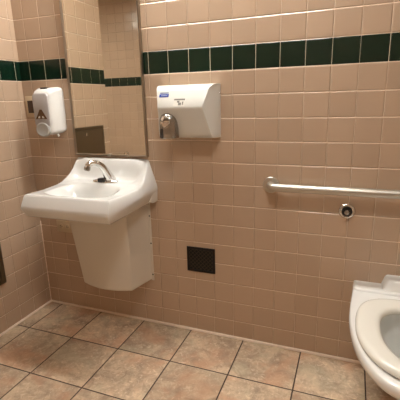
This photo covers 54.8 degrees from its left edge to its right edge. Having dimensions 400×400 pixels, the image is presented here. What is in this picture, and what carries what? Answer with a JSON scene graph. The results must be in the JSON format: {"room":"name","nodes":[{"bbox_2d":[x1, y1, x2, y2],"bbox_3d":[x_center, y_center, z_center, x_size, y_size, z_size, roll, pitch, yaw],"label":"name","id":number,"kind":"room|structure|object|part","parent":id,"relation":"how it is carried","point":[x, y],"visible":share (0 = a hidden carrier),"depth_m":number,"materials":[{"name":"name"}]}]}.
{"room":"public restroom","nodes":[
{"label":"public restroom","id":0,"kind":"room"},
{"bbox_2d":[0,0,50,333],"bbox_3d":[-1.235,-0.413,1.904,0.130,2.450,0.850,4,16,21],"label":"wall","id":1,"kind":"structure","parent":0,"point":[26,289],"depth_m":2.23,"materials":[{"name":"tile"}]},
{"bbox_2d":[0,245,6,285],"bbox_3d":[-1.195,0.132,1.904,0.019,0.810,0.443,4,16,21],"label":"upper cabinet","id":2,"kind":"object","parent":1,"relation":"attached to","point":[2,270],"visible":1,"depth_m":2.17,"materials":[{"name":"brown"}]},
{"bbox_3d":[-1.191,0.339,1.959,0.013,0.334,0.395,4,16,21],"label":"waste door","id":3,"kind":"part","parent":2,"relation":"part of","materials":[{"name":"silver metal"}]},
{"bbox_2d":[0,299,51,336],"bbox_3d":[-1.142,0.774,2.189,0.019,0.019,0.850,4,16,21],"label":"baseboard","id":4,"kind":"structure","parent":1,"relation":"attached to","point":[48,302],"depth_m":2.36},
{"bbox_2d":[0,302,397,399],"bbox_3d":[-0.973,1.034,1.387,4.560,0.100,2.540,4,16,21],"label":"floor","id":5,"kind":"structure","parent":0,"point":[60,351],"depth_m":1.91,"materials":[{"name":"tile"}]},
{"bbox_2d":[10,0,399,360],"bbox_3d":[-0.571,-0.496,2.154,4.560,2.450,0.120,4,16,21],"label":"wall","id":6,"kind":"structure","parent":0,"point":[310,89],"depth_m":1.84,"materials":[{"name":"tile"}]},
{"bbox_2d":[25,96,33,116],"bbox_3d":[-0.978,-0.540,2.233,0.072,0.116,0.009,4,16,21],"label":"light switch","id":7,"kind":"object","parent":6,"relation":"attached to","point":[28,99],"visible":0.6,"depth_m":2.23,"materials":[{"name":"beige plastic"}]},
{"bbox_2d":[40,221,51,298],"bbox_3d":[-0.997,0.402,2.502,0.009,0.560,0.009,-3,15,-5],"label":"trim","id":8,"kind":"structure","parent":6,"relation":"attached to","point":[40,221],"depth_m":2.49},
{"bbox_2d":[32,87,66,136],"bbox_3d":[-0.839,-0.484,2.135,0.138,0.268,0.112,4,16,21],"label":"soap dispenser","id":9,"kind":"object","parent":6,"relation":"attached to","point":[48,102],"visible":1,"depth_m":2.10,"materials":[{"name":"white plastic"}]},
{"bbox_3d":[-0.859,-0.488,2.093,0.105,0.180,0.014,4,16,21],"label":"panel","id":10,"kind":"part","parent":9,"relation":"part of","materials":[{"name":"grey plastic"}]},
{"bbox_3d":[-0.857,-0.387,2.117,0.095,0.079,0.018,4,16,21],"label":"push lever","id":11,"kind":"part","parent":9,"relation":"part of","materials":[{"name":"grey plastic"}]},
{"bbox_2d":[56,220,71,232],"bbox_3d":[-0.830,0.162,2.365,0.116,0.075,0.010,4,16,21],"label":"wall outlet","id":12,"kind":"object","parent":6,"relation":"attached to","point":[62,225],"visible":0.9,"depth_m":2.36,"materials":[{"name":"beige plastic"}]},
{"bbox_2d":[21,157,157,224],"bbox_3d":[-0.561,-0.058,1.963,0.548,0.280,0.432,4,16,21],"label":"sink","id":13,"kind":"object","parent":6,"relation":"attached to","point":[98,190],"visible":1,"depth_m":1.96,"materials":[{"name":"white ceramic"}]},
{"bbox_2d":[84,160,117,182],"bbox_3d":[-0.522,-0.143,2.012,0.156,0.143,0.165,4,16,21],"label":"faucet","id":14,"kind":"object","parent":13,"relation":"on","point":[104,173],"depth_m":2.03,"materials":[{"name":"silver metal"}]},
{"bbox_2d":[59,0,148,156],"bbox_3d":[-0.502,-0.680,1.994,0.463,0.916,0.028,4,16,21],"label":"wall mirror","id":15,"kind":"object","parent":6,"relation":"attached to","point":[102,39],"visible":1,"depth_m":2.00,"materials":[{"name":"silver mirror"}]},
{"bbox_2d":[70,203,154,290],"bbox_3d":[-0.511,0.256,2.154,0.444,0.478,0.205,4,16,21],"label":"trap cover","id":16,"kind":"object","parent":6,"relation":"attached to","point":[117,256],"visible":0.88,"depth_m":2.09,"materials":[{"name":"beige plastic"}]},
{"bbox_2d":[157,83,220,138],"bbox_3d":[-0.070,-0.414,1.814,0.304,0.248,0.172,4,16,21],"label":"dryer","id":17,"kind":"object","parent":6,"relation":"attached to","point":[192,110],"visible":1,"depth_m":1.77,"materials":[{"name":"white metal"}]},
{"bbox_2d":[187,246,214,273],"bbox_3d":[0.005,0.323,2.077,0.160,0.141,0.007,4,16,21],"label":"air vent","id":18,"kind":"object","parent":6,"relation":"in","point":[199,259],"visible":1,"depth_m":2.08,"materials":[{"name":"black metal"}]},
{"bbox_2d":[51,300,360,363],"bbox_3d":[0.232,0.758,2.107,2.620,0.019,0.019,4,16,21],"label":"baseboard","id":19,"kind":"structure","parent":6,"relation":"attached to","point":[60,302],"depth_m":2.15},
{"bbox_2d":[263,177,399,198],"bbox_3d":[0.751,-0.033,1.643,0.992,0.078,0.076,4,16,21],"label":"grab bar","id":20,"kind":"object","parent":6,"relation":"attached to","point":[270,184],"visible":1,"depth_m":1.68,"materials":[{"name":"silver metal"}]},
{"bbox_2d":[339,203,355,218],"bbox_3d":[0.657,0.054,1.728,0.072,0.072,0.034,4,16,21],"label":"button","id":21,"kind":"object","parent":6,"relation":"attached to","point":[346,211],"visible":1,"depth_m":1.73,"materials":[{"name":"silver metal"}]},
{"bbox_2d":[349,275,399,399],"bbox_3d":[0.772,0.620,1.466,0.404,0.400,0.699,4,16,21],"label":"toilet","id":22,"kind":"object","parent":6,"relation":"attached to","point":[374,311],"visible":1,"depth_m":1.49,"materials":[{"name":"white ceramic"}]},
{"bbox_3d":[0.746,0.483,1.371,0.362,0.028,0.503,4,16,21],"label":"seat","id":23,"kind":"part","parent":22,"relation":"part of","materials":[{"name":"white plastic"}]}
]}

